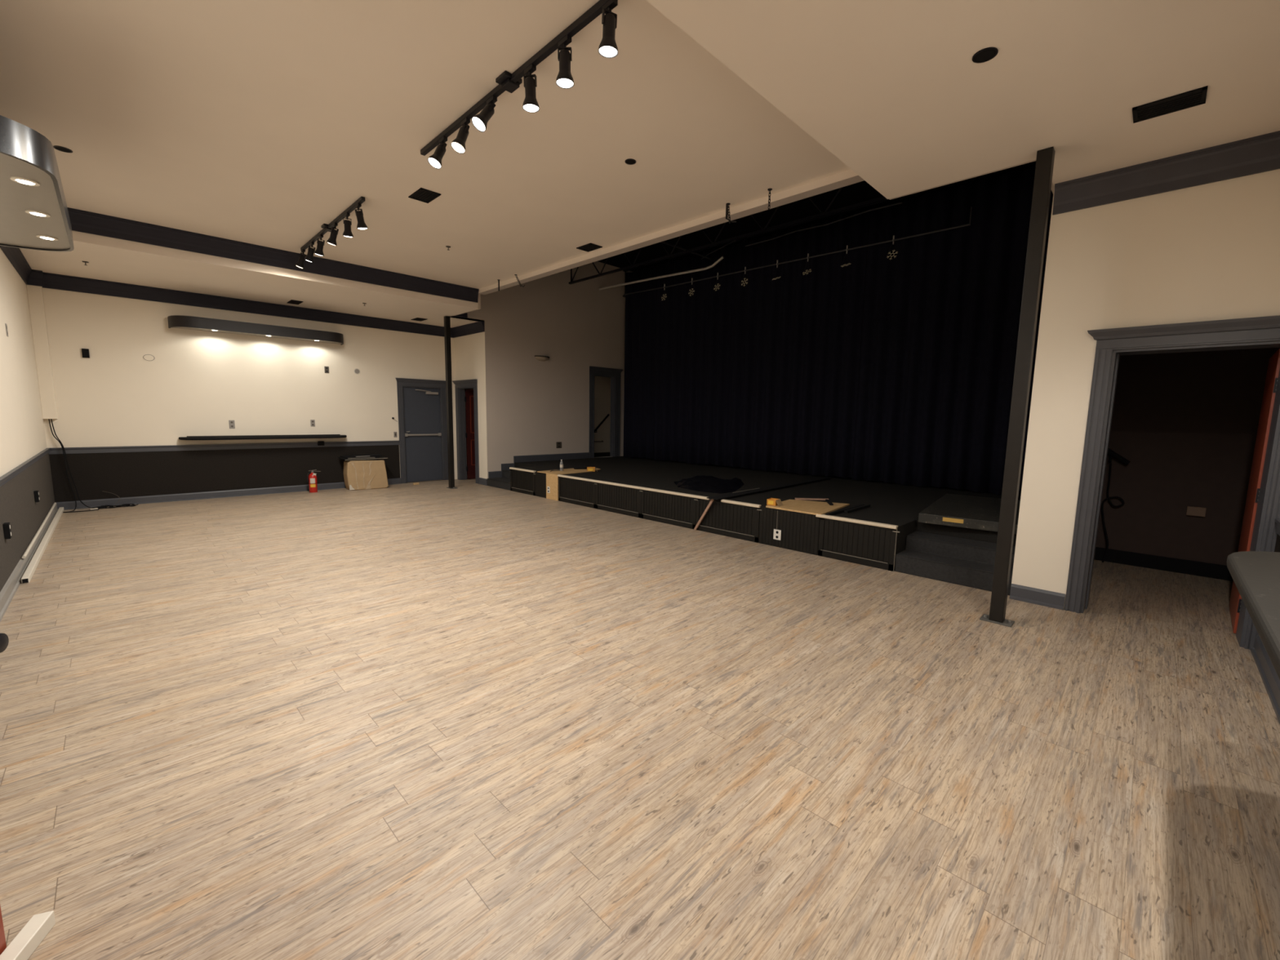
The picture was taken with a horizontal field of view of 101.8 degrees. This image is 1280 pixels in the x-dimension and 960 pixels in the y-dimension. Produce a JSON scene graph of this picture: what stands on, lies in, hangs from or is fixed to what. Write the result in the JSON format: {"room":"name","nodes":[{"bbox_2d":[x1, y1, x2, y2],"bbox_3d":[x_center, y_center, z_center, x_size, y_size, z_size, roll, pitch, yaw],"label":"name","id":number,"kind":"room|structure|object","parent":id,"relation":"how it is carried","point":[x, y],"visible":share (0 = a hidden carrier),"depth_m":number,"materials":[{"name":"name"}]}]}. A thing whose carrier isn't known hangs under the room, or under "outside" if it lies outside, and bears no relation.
{"room":"entertainment venue","nodes":[
{"label":"entertainment venue","id":0,"kind":"room"},
{"bbox_2d":[0,248,54,591],"bbox_3d":[-4.289,-1.552,3.025,12.150,5.200,0.162,8,10,44],"label":"wall","id":1,"kind":"structure","parent":0,"point":[22,429],"depth_m":5.52,"materials":[{"name":"beige paint"}]},
{"bbox_2d":[0,632,8,955],"bbox_3d":[-1.533,0.348,0.901,0.148,2.018,0.875,-2,7,-20],"label":"door","id":2,"kind":"structure","parent":1,"relation":"in","point":[4,640],"depth_m":1.40,"materials":[{"name":"red paint"}]},
{"bbox_2d":[3,522,12,539],"bbox_3d":[-5.136,0.412,4.224,0.075,0.125,0.032,8,10,44],"label":"wall outlet","id":3,"kind":"object","parent":1,"relation":"attached to","point":[6,526],"visible":1,"depth_m":4.20,"materials":[{"name":"black plastic"}]},
{"bbox_2d":[0,245,31,284],"bbox_3d":[-4.204,-2.190,3.021,11.850,0.200,0.072,8,10,44],"label":"trim","id":4,"kind":"structure","parent":1,"relation":"attached to","point":[15,255],"depth_m":6.29,"materials":[{"name":"grey paint"}]},
{"bbox_2d":[0,448,49,486],"bbox_3d":[-5.246,0.016,4.272,9.000,0.060,0.032,8,10,44],"label":"trim","id":5,"kind":"structure","parent":1,"relation":"attached to","point":[13,473],"depth_m":5.15,"materials":[{"name":"wood"}]},
{"bbox_2d":[0,503,57,622],"bbox_3d":[-5.252,0.825,4.380,9.000,0.118,0.030,8,10,44],"label":"baseboard","id":6,"kind":"structure","parent":1,"relation":"attached to","point":[11,585],"depth_m":4.44,"materials":[{"name":"wood"}]},
{"bbox_2d":[22,502,56,558],"bbox_3d":[-6.947,0.517,6.051,3.800,0.026,0.025,8,10,44],"label":"rod","id":7,"kind":"object","parent":6,"relation":"on","point":[38,531],"visible":1,"depth_m":5.58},
{"bbox_2d":[33,490,39,502],"bbox_3d":[-6.784,0.183,5.850,0.075,0.125,0.032,8,10,44],"label":"wall outlet","id":8,"kind":"object","parent":1,"relation":"attached to","point":[36,492],"visible":1,"depth_m":5.83,"materials":[{"name":"black plastic"}]},
{"bbox_2d":[0,115,74,252],"bbox_3d":[-4.087,-1.823,3.306,2.490,0.175,0.585,8,10,44],"label":"light","id":9,"kind":"object","parent":1,"relation":"attached to","point":[34,215],"visible":1,"depth_m":3.14,"materials":[{"name":"black paint"}]},
{"bbox_2d":[19,230,479,328],"bbox_3d":[-5.352,-3.198,8.447,2.440,0.431,6.250,8,10,44],"label":"ceiling","id":10,"kind":"structure","parent":0,"point":[109,259],"depth_m":7.50,"materials":[{"name":"paint"}]},
{"bbox_2d":[287,299,302,304],"bbox_3d":[-5.904,-3.041,8.897,0.340,0.009,0.170,8,10,44],"label":"ceiling vent","id":11,"kind":"object","parent":10,"relation":"in","point":[295,302],"visible":1,"depth_m":8.90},
{"bbox_2d":[410,317,426,321],"bbox_3d":[-4.394,-3.195,10.348,0.320,0.009,0.200,8,10,44],"label":"ceiling vent","id":12,"kind":"object","parent":10,"relation":"in","point":[416,318],"visible":1,"depth_m":10.35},
{"bbox_2d":[42,287,473,502],"bbox_3d":[-5.804,-2.433,9.941,0.162,5.200,7.600,8,10,44],"label":"wall","id":13,"kind":"structure","parent":0,"point":[196,382],"depth_m":8.62,"materials":[{"name":"beige paint"}]},
{"bbox_2d":[26,284,57,418],"bbox_3d":[-8.357,-1.864,7.263,0.100,2.007,0.138,8,10,44],"label":"trim","id":14,"kind":"structure","parent":13,"relation":"attached to","point":[35,295],"depth_m":7.24,"materials":[{"name":"beige paint"}]},
{"bbox_2d":[48,418,98,512],"bbox_3d":[-8.156,-0.202,7.415,0.488,1.327,0.255,1,7,-1],"label":"cable","id":15,"kind":"object","parent":13,"relation":"hanging from","point":[48,419],"visible":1,"depth_m":7.49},
{"bbox_2d":[81,348,89,358],"bbox_3d":[-8.089,-1.850,7.587,0.030,0.128,0.074,8,10,44],"label":"speaker box","id":16,"kind":"object","parent":13,"relation":"attached to","point":[85,352],"visible":1,"depth_m":7.58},
{"bbox_2d":[50,418,135,508],"bbox_3d":[-8.041,-0.232,7.659,0.780,1.324,0.128,-4,9,-37],"label":"cable","id":17,"kind":"object","parent":13,"relation":"hanging from","point":[51,419],"visible":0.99,"depth_m":7.53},
{"bbox_2d":[142,354,154,360],"bbox_3d":[-7.622,-1.900,8.072,0.006,0.098,0.130,8,10,44],"label":"cover plate","id":18,"kind":"object","parent":13,"relation":"attached to","point":[148,357],"visible":1,"depth_m":8.07,"materials":[{"name":"beige paint"}]},
{"bbox_2d":[48,440,399,453],"bbox_3d":[-6.739,-0.595,9.130,0.032,0.090,4.862,8,10,44],"label":"trim","id":19,"kind":"structure","parent":13,"relation":"attached to","point":[289,445],"depth_m":8.66,"materials":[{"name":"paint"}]},
{"bbox_2d":[54,478,401,510],"bbox_3d":[-6.744,0.201,9.222,0.030,0.118,4.865,8,10,44],"label":"baseboard","id":20,"kind":"structure","parent":13,"relation":"attached to","point":[264,491],"depth_m":8.63,"materials":[{"name":"wood"}]},
{"bbox_2d":[228,420,235,428],"bbox_3d":[-6.962,-0.949,8.872,0.008,0.140,0.078,8,10,44],"label":"wall outlet","id":21,"kind":"object","parent":13,"relation":"attached to","point":[232,424],"visible":1,"depth_m":8.87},
{"bbox_2d":[26,269,453,337],"bbox_3d":[-6.206,-2.992,9.233,0.172,0.200,6.120,8,10,44],"label":"trim","id":22,"kind":"structure","parent":13,"relation":"attached to","point":[36,277],"depth_m":8.53,"materials":[{"name":"grey paint"}]},
{"bbox_2d":[167,315,343,345],"bbox_3d":[-6.414,-2.550,8.907,0.420,0.170,2.460,8,10,44],"label":"light","id":23,"kind":"object","parent":13,"relation":"attached to","point":[190,322],"visible":1,"depth_m":8.64,"materials":[{"name":"black metal"}]},
{"bbox_2d":[178,434,346,439],"bbox_3d":[-6.473,-0.754,9.143,0.360,0.056,2.439,8,10,44],"label":"wall shelf","id":24,"kind":"object","parent":13,"relation":"attached to","point":[307,436],"visible":1,"depth_m":8.96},
{"bbox_2d":[395,377,448,483],"bbox_3d":[-4.679,-1.055,11.218,0.180,2.190,1.130,8,10,44],"label":"door","id":25,"kind":"structure","parent":13,"relation":"in","point":[421,403],"depth_m":11.21,"materials":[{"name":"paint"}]},
{"bbox_2d":[0,0,851,288],"bbox_3d":[-2.306,-2.868,4.840,6.984,0.100,5.416,8,10,44],"label":"ceiling","id":26,"kind":"structure","parent":0,"point":[260,122],"depth_m":3.94,"materials":[{"name":"paint"}]},
{"bbox_2d":[53,145,72,152],"bbox_3d":[-4.893,-2.804,4.411,0.112,0.005,0.112,8,10,44],"label":"speaker","id":27,"kind":"object","parent":26,"relation":"attached to","point":[58,148],"visible":0.99,"depth_m":4.41},
{"bbox_2d":[54,146,71,151],"bbox_3d":[-4.893,-2.806,4.411,0.096,0.002,0.096,8,10,44],"label":"grille","id":28,"kind":"object","parent":27,"relation":"attached to","point":[60,148],"depth_m":4.41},
{"bbox_2d":[67,207,479,302],"bbox_3d":[-4.764,-3.047,7.276,0.060,0.225,5.406,8,10,44],"label":"ceiling beam","id":29,"kind":"structure","parent":26,"relation":"attached to","point":[83,221],"depth_m":6.86,"materials":[{"name":"grey paint"}]},
{"bbox_2d":[294,196,368,268],"bbox_3d":[-3.710,-2.869,6.169,2.505,0.272,0.150,8,10,43],"label":"track light","id":30,"kind":"object","parent":26,"relation":"attached to","point":[331,227],"visible":1,"depth_m":5.97,"materials":[{"name":"black metal"}]},
{"bbox_2d":[408,187,440,203],"bbox_3d":[-2.166,-2.858,5.229,0.310,0.009,0.200,8,10,44],"label":"ceiling vent","id":31,"kind":"object","parent":26,"relation":"in","point":[424,195],"visible":1,"depth_m":5.22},
{"bbox_2d":[420,0,617,168],"bbox_3d":[-0.996,-2.491,3.486,2.395,0.271,0.204,8,10,44],"label":"track light","id":32,"kind":"object","parent":26,"relation":"attached to","point":[508,82],"visible":1,"depth_m":3.21,"materials":[{"name":"black metal"}]},
{"bbox_2d":[576,243,602,252],"bbox_3d":[-0.659,-3.022,6.761,0.290,0.009,0.200,8,10,44],"label":"ceiling vent","id":33,"kind":"object","parent":26,"relation":"in","point":[590,246],"visible":1,"depth_m":6.76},
{"bbox_2d":[625,158,635,164],"bbox_3d":[-0.082,-2.730,4.460,0.096,0.005,0.096,8,10,44],"label":"speaker","id":34,"kind":"object","parent":26,"relation":"attached to","point":[630,162],"visible":1,"depth_m":4.46},
{"bbox_2d":[626,160,635,164],"bbox_3d":[-0.082,-2.731,4.460,0.080,0.002,0.080,8,10,44],"label":"grille","id":35,"kind":"object","parent":34,"relation":"attached to","point":[628,162],"depth_m":4.47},
{"bbox_2d":[725,203,736,223],"bbox_3d":[0.930,-2.716,5.293,0.133,0.207,0.044,8,10,44],"label":"chain","id":36,"kind":"object","parent":26,"relation":"hanging from","point":[727,206],"visible":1,"depth_m":5.31,"materials":[{"name":"black metal"}]},
{"bbox_2d":[767,188,772,209],"bbox_3d":[1.237,-2.681,4.969,0.044,0.186,0.044,8,10,44],"label":"chain","id":37,"kind":"object","parent":26,"relation":"hanging from","point":[768,189],"visible":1,"depth_m":4.96,"materials":[{"name":"black metal"}]},
{"bbox_2d":[453,332,484,478],"bbox_3d":[-3.643,-1.618,11.248,1.255,3.335,0.130,8,10,44],"label":"wall","id":38,"kind":"structure","parent":0,"point":[468,349],"depth_m":10.97,"materials":[{"name":"beige paint"}]},
{"bbox_2d":[452,378,479,484],"bbox_3d":[-3.487,-1.089,11.610,1.064,2.200,0.900,8,10,44],"label":"door frame","id":39,"kind":"structure","parent":38,"relation":"in","point":[466,401],"depth_m":11.62,"materials":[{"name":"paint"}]},
{"bbox_2d":[451,320,484,337],"bbox_3d":[-3.646,-3.160,10.943,1.375,0.200,0.072,8,10,44],"label":"trim","id":40,"kind":"structure","parent":38,"relation":"attached to","point":[478,326],"depth_m":10.87,"materials":[{"name":"grey paint"}]},
{"bbox_2d":[478,477,487,485],"bbox_3d":[-3.311,0.032,10.981,0.345,0.136,0.034,8,10,44],"label":"baseboard","id":41,"kind":"structure","parent":38,"relation":"attached to","point":[482,481],"depth_m":10.97,"materials":[{"name":"wood"}]},
{"bbox_2d":[481,331,487,479],"bbox_3d":[-3.202,-1.546,10.723,0.121,3.335,0.002,8,10,44],"label":"trim","id":42,"kind":"structure","parent":38,"relation":"attached to","point":[483,332],"depth_m":10.72,"materials":[{"name":"beige paint"}]},
{"bbox_2d":[448,261,631,478],"bbox_3d":[-1.911,-2.567,11.886,0.120,5.120,5.144,8,10,44],"label":"wall","id":43,"kind":"structure","parent":0,"point":[533,405],"depth_m":11.65,"materials":[{"name":"beige paint"}]},
{"bbox_2d":[454,312,467,318],"bbox_3d":[-3.491,-3.207,10.074,0.050,0.090,0.290,8,10,44],"label":"trim","id":44,"kind":"structure","parent":43,"relation":"attached to","point":[463,315],"depth_m":10.10,"materials":[{"name":"grey paint"}]},
{"bbox_2d":[488,452,589,478],"bbox_3d":[-2.205,-0.346,11.803,0.018,0.462,2.710,8,10,44],"label":"baseboard","id":45,"kind":"structure","parent":43,"relation":"attached to","point":[584,455],"depth_m":11.67,"materials":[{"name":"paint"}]},
{"bbox_2d":[534,355,549,360],"bbox_3d":[-2.133,-2.678,11.468,0.132,0.105,0.381,8,10,44],"label":"wall sconce","id":46,"kind":"object","parent":43,"relation":"attached to","point":[538,357],"visible":1,"depth_m":11.42,"materials":[{"name":"paint"}]},
{"bbox_2d":[555,441,561,448],"bbox_3d":[-1.880,-0.811,12.074,0.008,0.145,0.150,8,10,44],"label":"wall outlet","id":47,"kind":"object","parent":43,"relation":"attached to","point":[558,444],"visible":1,"depth_m":12.07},
{"bbox_2d":[588,365,622,457],"bbox_3d":[-0.896,-1.674,12.998,0.180,2.210,1.110,8,10,44],"label":"door frame","id":48,"kind":"structure","parent":43,"relation":"in","point":[615,375],"depth_m":13.13,"materials":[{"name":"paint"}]},
{"bbox_2d":[598,256,724,289],"bbox_3d":[0.307,-4.341,11.138,3.611,0.185,0.048,8,10,44],"label":"conduit","id":49,"kind":"object","parent":43,"relation":"attached to","point":[719,260],"visible":1,"depth_m":10.87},
{"bbox_2d":[594,452,609,457],"bbox_3d":[-1.264,-0.436,13.768,1.175,0.449,2.500,8,10,44],"label":"floor","id":50,"kind":"structure","parent":0,"point":[600,454],"depth_m":14.03,"materials":[{"name":"grey carpet"}]},
{"bbox_2d":[594,376,610,453],"bbox_3d":[-1.276,-1.855,13.628,1.275,3.300,2.700,8,10,44],"label":"wall","id":51,"kind":"structure","parent":0,"point":[602,384],"depth_m":14.62,"materials":[{"name":"beige paint"}]},
{"bbox_2d":[594,413,609,432],"bbox_3d":[-1.125,-1.558,14.503,0.126,0.577,0.633,8,10,44],"label":"handrail","id":52,"kind":"object","parent":51,"relation":"attached to","point":[608,415],"visible":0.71,"depth_m":14.46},
{"bbox_2d":[0,478,1279,959],"bbox_3d":[-0.789,0.623,7.585,13.600,0.120,11.500,8,10,44],"label":"floor","id":53,"kind":"structure","parent":0,"point":[430,720],"depth_m":2.35,"materials":[{"name":"brown wood"}]},
{"bbox_2d":[0,911,55,959],"bbox_3d":[-1.626,1.312,1.226,0.046,0.045,0.610,-2,7,-20],"label":"trim board","id":54,"kind":"object","parent":53,"relation":"on","point":[28,940],"visible":1,"depth_m":1.44,"materials":[{"name":"white paint"}]},
{"bbox_2d":[21,506,64,583],"bbox_3d":[-6.802,0.637,5.977,4.474,0.048,0.045,8,10,44],"label":"trim board","id":55,"kind":"object","parent":53,"relation":"on","point":[27,576],"visible":1,"depth_m":5.29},
{"bbox_2d":[91,503,138,508],"bbox_3d":[-7.890,0.392,7.825,0.150,0.036,0.495,8,10,44],"label":"cable tangle","id":56,"kind":"object","parent":53,"relation":"on","point":[123,504],"visible":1,"depth_m":7.80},
{"bbox_2d":[306,469,320,492],"bbox_3d":[-6.018,0.016,9.606,0.134,0.415,0.243,5,8,30],"label":"fire extinguisher","id":57,"kind":"object","parent":53,"relation":"on","point":[312,479],"visible":1,"depth_m":9.54,"materials":[{"name":"metal"}]},
{"bbox_2d":[343,458,388,490],"bbox_3d":[-5.350,-0.115,10.152,0.718,0.564,0.358,-5,9,-41],"label":"cardboard box","id":58,"kind":"object","parent":53,"relation":"on","point":[358,474],"visible":0.96,"depth_m":10.00,"materials":[{"name":"cardboard"}]},
{"bbox_2d":[341,456,387,460],"bbox_3d":[-5.366,-0.419,10.126,0.750,0.018,0.344,-5,9,-42],"label":"board","id":59,"kind":"object","parent":58,"relation":"on","point":[381,456],"visible":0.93,"depth_m":10.01,"materials":[{"name":"paint"}]},
{"bbox_2d":[338,456,382,458],"bbox_3d":[-5.437,-0.440,10.108,0.690,0.016,0.324,-5,9,-40],"label":"board","id":60,"kind":"object","parent":59,"relation":"on","point":[362,456],"visible":0.93,"depth_m":9.99,"materials":[{"name":"paint"}]},
{"bbox_2d":[340,453,382,457],"bbox_3d":[-5.452,-0.474,10.191,0.690,0.019,0.284,-6,10,-44],"label":"board","id":61,"kind":"object","parent":60,"relation":"on","point":[376,455],"visible":1,"depth_m":10.10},
{"bbox_2d":[444,315,457,488],"bbox_3d":[-3.735,-1.491,10.211,0.200,3.334,0.135,8,10,44],"label":"support post","id":62,"kind":"object","parent":53,"relation":"on","point":[446,319],"visible":1,"depth_m":10.17,"materials":[{"name":"brown metal"}]},
{"bbox_2d":[487,469,511,490],"bbox_3d":[-2.632,-0.011,10.742,0.922,0.302,0.672,8,10,44],"label":"carpeted steps","id":63,"kind":"structure","parent":53,"relation":"on","point":[504,482],"depth_m":10.67,"materials":[{"name":"carpet"}]},
{"bbox_2d":[693,498,714,529],"bbox_3d":[0.838,0.450,6.803,0.033,0.476,0.334,-5,9,-39],"label":"leaning stick","id":64,"kind":"object","parent":53,"relation":"on","point":[710,503],"visible":0.93,"depth_m":6.79,"materials":[{"name":"brown wood"}]},
{"bbox_2d":[509,456,1020,571],"bbox_3d":[1.460,0.171,9.106,9.081,0.479,4.315,8,10,44],"label":"stage","id":65,"kind":"object","parent":53,"relation":"on","point":[644,488],"depth_m":7.16,"materials":[{"name":"black wood"}]},
{"bbox_2d":[537,467,600,475],"bbox_3d":[-1.225,-0.176,9.781,0.624,0.012,1.388,7,9,40],"label":"plywood sheet","id":66,"kind":"object","parent":65,"relation":"on","point":[566,471],"visible":0.75,"depth_m":9.52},
{"bbox_2d":[560,459,563,471],"bbox_3d":[-1.454,-0.274,9.646,0.067,0.206,0.068,8,10,44],"label":"water bottle","id":67,"kind":"object","parent":66,"relation":"on","point":[561,462],"visible":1,"depth_m":9.62,"materials":[{"name":"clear plastic"}]},
{"bbox_2d":[573,466,595,469],"bbox_3d":[-1.069,-0.236,10.050,0.423,0.045,0.140,-1,7,-15],"label":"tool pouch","id":68,"kind":"object","parent":66,"relation":"on","point":[575,467],"visible":0.85,"depth_m":9.98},
{"bbox_2d":[586,466,597,471],"bbox_3d":[-0.889,-0.183,9.776,0.214,0.116,0.140,0,7,-5],"label":"box","id":69,"kind":"object","parent":66,"relation":"on","point":[588,468],"visible":0.94,"depth_m":9.71,"materials":[{"name":"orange cardboard"}]},
{"bbox_2d":[673,475,743,493],"bbox_3d":[0.977,0.017,7.950,1.098,0.154,1.354,3,7,18],"label":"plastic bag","id":70,"kind":"object","parent":65,"relation":"on","point":[712,484],"visible":1,"depth_m":7.73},
{"bbox_2d":[773,528,781,540],"bbox_3d":[1.606,0.640,6.088,0.095,0.120,0.008,8,10,44],"label":"outlet","id":71,"kind":"object","parent":65,"relation":"attached to","point":[777,533],"visible":1,"depth_m":6.08,"materials":[{"name":"white plastic"}]},
{"bbox_2d":[765,499,849,515],"bbox_3d":[2.015,0.311,6.258,0.687,0.019,0.944,7,9,39],"label":"plywood sheet","id":72,"kind":"object","parent":65,"relation":"on","point":[815,508],"visible":0.93,"depth_m":6.14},
{"bbox_2d":[766,497,782,506],"bbox_3d":[1.619,0.286,6.204,0.174,0.116,0.130,6,9,36],"label":"box","id":73,"kind":"object","parent":72,"relation":"on","point":[771,501],"visible":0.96,"depth_m":6.17,"materials":[{"name":"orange cardboard"}]},
{"bbox_2d":[795,497,828,500],"bbox_3d":[2.196,0.245,6.646,0.420,0.020,0.040,1,7,2],"label":"batten","id":74,"kind":"object","parent":72,"relation":"on","point":[802,499],"visible":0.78,"depth_m":6.63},
{"bbox_2d":[852,165,1053,496],"bbox_3d":[4.728,-2.063,7.758,2.854,4.446,0.131,8,10,44],"label":"stage curtain","id":75,"kind":"object","parent":65,"relation":"on","point":[941,316],"visible":0.81,"depth_m":7.86,"materials":[{"name":"fabric"}]},
{"bbox_2d":[918,493,1020,534],"bbox_3d":[3.815,0.347,5.887,0.860,0.096,1.903,6,9,37],"label":"platform","id":76,"kind":"object","parent":65,"relation":"on","point":[978,513],"visible":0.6,"depth_m":5.46,"materials":[{"name":"black wood"}]},
{"bbox_2d":[894,530,1015,595],"bbox_3d":[3.085,0.776,5.036,0.966,0.332,0.571,8,10,44],"label":"carpeted steps","id":77,"kind":"structure","parent":53,"relation":"on","point":[968,562],"depth_m":4.98,"materials":[{"name":"carpet"}]},
{"bbox_2d":[979,146,1055,626],"bbox_3d":[2.737,-0.583,3.743,0.200,3.334,0.135,8,10,44],"label":"support post","id":78,"kind":"object","parent":53,"relation":"on","point":[1045,158],"visible":1,"depth_m":3.69,"materials":[{"name":"brown metal"}]},
{"bbox_2d":[622,246,732,465],"bbox_3d":[0.701,-2.626,11.732,3.084,4.439,0.131,8,10,44],"label":"stage curtain","id":79,"kind":"object","parent":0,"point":[676,347],"visible":0.94,"depth_m":11.58,"materials":[{"name":"fabric"}]},
{"bbox_2d":[453,160,1053,315],"bbox_3d":[-0.084,-3.619,7.009,9.081,1.775,0.889,8,10,44],"label":"wall","id":80,"kind":"structure","parent":0,"point":[1052,184],"depth_m":4.09,"materials":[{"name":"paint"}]},
{"bbox_2d":[478,169,857,293],"bbox_3d":[-0.397,-2.989,6.756,6.984,0.066,0.004,8,10,44],"label":"trim","id":81,"kind":"structure","parent":80,"relation":"attached to","point":[848,174],"depth_m":5.75,"materials":[{"name":"paint"}]},
{"bbox_2d":[478,175,864,294],"bbox_3d":[-0.336,-3.716,6.716,6.984,1.520,0.135,8,10,44],"label":"header","id":82,"kind":"object","parent":80,"relation":"attached to","point":[856,179],"visible":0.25,"depth_m":5.78,"materials":[{"name":"paint"}]},
{"bbox_2d":[724,211,870,478],"bbox_3d":[2.757,-2.340,9.703,2.680,4.440,0.130,8,10,44],"label":"stage curtain","id":83,"kind":"object","parent":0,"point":[794,346],"visible":1,"depth_m":9.55,"materials":[{"name":"fabric"}]},
{"bbox_2d":[623,206,972,295],"bbox_3d":[2.149,-4.072,9.818,7.118,0.251,0.026,8,10,44],"label":"batten","id":84,"kind":"object","parent":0,"point":[969,224],"visible":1,"depth_m":8.82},
{"bbox_2d":[886,235,897,259],"bbox_3d":[3.926,-3.606,8.079,0.160,0.366,0.063,8,10,44],"label":"stage light","id":85,"kind":"object","parent":84,"relation":"hanging from","point":[894,235],"visible":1,"depth_m":8.07,"materials":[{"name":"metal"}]},
{"bbox_2d":[597,163,1035,271],"bbox_3d":[1.430,-4.705,8.354,9.431,0.100,5.084,8,10,44],"label":"beam","id":86,"kind":"structure","parent":0,"point":[862,191],"depth_m":9.57,"materials":[{"name":"metal"}]},
{"bbox_2d":[568,186,887,284],"bbox_3d":[1.619,-4.338,8.632,9.079,0.650,0.060,8,10,44],"label":"roof truss","id":87,"kind":"object","parent":86,"relation":"attached to","point":[825,213],"visible":0.39,"depth_m":8.61,"materials":[{"name":"black metal"}]},
{"bbox_2d":[660,240,711,259],"bbox_3d":[0.929,-4.538,10.281,2.101,0.035,0.035,-6,10,-43],"label":"pipe","id":88,"kind":"object","parent":87,"relation":"attached to","point":[663,242],"visible":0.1,"depth_m":10.19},
{"bbox_2d":[701,202,902,259],"bbox_3d":[2.575,-4.437,9.360,0.316,0.139,4.116,-5,10,-42],"label":"cable","id":89,"kind":"object","parent":88,"relation":"hanging from","point":[899,202],"visible":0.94,"depth_m":8.91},
{"bbox_2d":[622,160,1035,297],"bbox_3d":[2.812,-4.465,9.822,9.079,0.650,0.060,8,10,44],"label":"roof truss","id":90,"kind":"object","parent":86,"relation":"attached to","point":[977,178],"visible":0.28,"depth_m":9.14,"materials":[{"name":"black metal"}]},
{"bbox_2d":[646,0,1279,199],"bbox_3d":[1.243,-2.264,1.789,2.426,0.431,6.035,8,10,44],"label":"ceiling","id":91,"kind":"structure","parent":0,"point":[894,90],"depth_m":2.76,"materials":[{"name":"paint"}]},
{"bbox_2d":[972,47,998,62],"bbox_3d":[1.736,-2.138,2.618,0.110,0.005,0.110,8,10,44],"label":"speaker","id":92,"kind":"object","parent":91,"relation":"attached to","point":[987,54],"visible":1,"depth_m":2.62},
{"bbox_2d":[973,48,995,61],"bbox_3d":[1.736,-2.139,2.617,0.094,0.002,0.094,8,10,44],"label":"grille","id":93,"kind":"object","parent":92,"relation":"attached to","point":[984,55],"depth_m":2.62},
{"bbox_2d":[1132,85,1208,123],"bbox_3d":[3.051,-2.161,3.002,0.300,0.009,0.200,8,10,44],"label":"ceiling vent","id":94,"kind":"object","parent":91,"relation":"in","point":[1193,98],"visible":1,"depth_m":2.99,"materials":[{"name":"metal"}]},
{"bbox_2d":[1011,168,1279,608],"bbox_3d":[3.817,-1.508,3.766,1.394,5.200,0.270,8,10,44],"label":"wall","id":95,"kind":"structure","parent":0,"point":[1211,251],"depth_m":3.87,"materials":[{"name":"beige paint"}]},
{"bbox_2d":[1009,583,1065,609],"bbox_3d":[3.304,0.970,4.332,0.361,0.127,0.030,8,10,44],"label":"baseboard","id":96,"kind":"structure","parent":95,"relation":"attached to","point":[1055,600],"depth_m":4.32,"materials":[{"name":"wood"}]},
{"bbox_2d":[1052,130,1279,215],"bbox_3d":[3.716,-2.118,3.571,1.384,0.215,0.055,8,10,44],"label":"trim","id":97,"kind":"structure","parent":95,"relation":"attached to","point":[1259,153],"depth_m":3.60,"materials":[{"name":"wood"}]},
{"bbox_2d":[1064,315,1279,649],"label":"door frame","id":98,"kind":"structure","parent":95,"relation":"in","point":[1262,507],"depth_m":3.79,"materials":[{"name":"wood"}]},
{"bbox_2d":[1095,347,1279,565],"bbox_3d":[5.380,-0.341,3.918,3.324,2.900,2.215,8,10,44],"label":"wall","id":99,"kind":"structure","parent":0,"point":[1186,424],"depth_m":5.25,"materials":[{"name":"red paint"}]},
{"bbox_2d":[1107,448,1130,465],"bbox_3d":[5.025,-0.341,5.617,0.428,0.329,0.125,8,10,44],"label":"handrail","id":100,"kind":"object","parent":99,"relation":"attached to","point":[1112,453],"visible":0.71,"depth_m":5.51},
{"bbox_2d":[1101,462,1124,562],"bbox_3d":[5.092,0.356,5.621,0.150,1.073,0.127,1,7,3],"label":"cord","id":101,"kind":"object","parent":100,"relation":"hanging from","point":[1108,498],"visible":1,"depth_m":5.63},
{"bbox_2d":[1093,546,1233,581],"bbox_3d":[6.022,0.949,4.822,3.224,0.140,0.030,8,10,44],"label":"baseboard","id":102,"kind":"structure","parent":99,"relation":"attached to","point":[1142,560],"depth_m":5.38,"materials":[{"name":"wood"}]},
{"bbox_2d":[1186,506,1206,516],"bbox_3d":[5.564,0.314,5.202,0.130,0.090,0.045,8,10,44],"label":"wall box","id":103,"kind":"object","parent":99,"relation":"attached to","point":[1191,510],"visible":1,"depth_m":5.19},
{"bbox_3d":[2.174,-1.198,1.041,0.150,5.200,6.435,8,10,44],"label":"wall","id":104,"kind":"structure","parent":0,"visible":0},
{"bbox_2d":[1226,551,1279,679],"bbox_3d":[1.594,0.375,1.070,0.405,0.056,2.440,8,10,44],"label":"wall shelf","id":105,"kind":"object","parent":104,"relation":"attached to","point":[1255,575],"visible":1,"depth_m":1.49,"materials":[{"name":"paint"}]},
{"bbox_2d":[1250,634,1279,724],"bbox_3d":[2.021,1.317,1.385,0.030,0.118,6.025,8,10,44],"label":"baseboard","id":106,"kind":"structure","parent":104,"relation":"attached to","point":[1271,681],"depth_m":3.05,"materials":[{"name":"wood"}]},
{"bbox_2d":[1274,533,1279,552],"bbox_3d":[2.045,0.966,1.330,0.012,0.830,6.035,8,10,44],"label":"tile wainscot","id":107,"kind":"structure","parent":104,"relation":"attached to","point":[1277,548],"depth_m":3.35,"materials":[{"name":"black"}]},
{"bbox_2d":[1275,518,1279,535],"bbox_3d":[2.042,0.524,1.279,0.032,0.090,6.025,8,10,44],"label":"trim","id":108,"kind":"structure","parent":104,"relation":"attached to","point":[1277,520],"depth_m":3.35,"materials":[{"name":"wood"}]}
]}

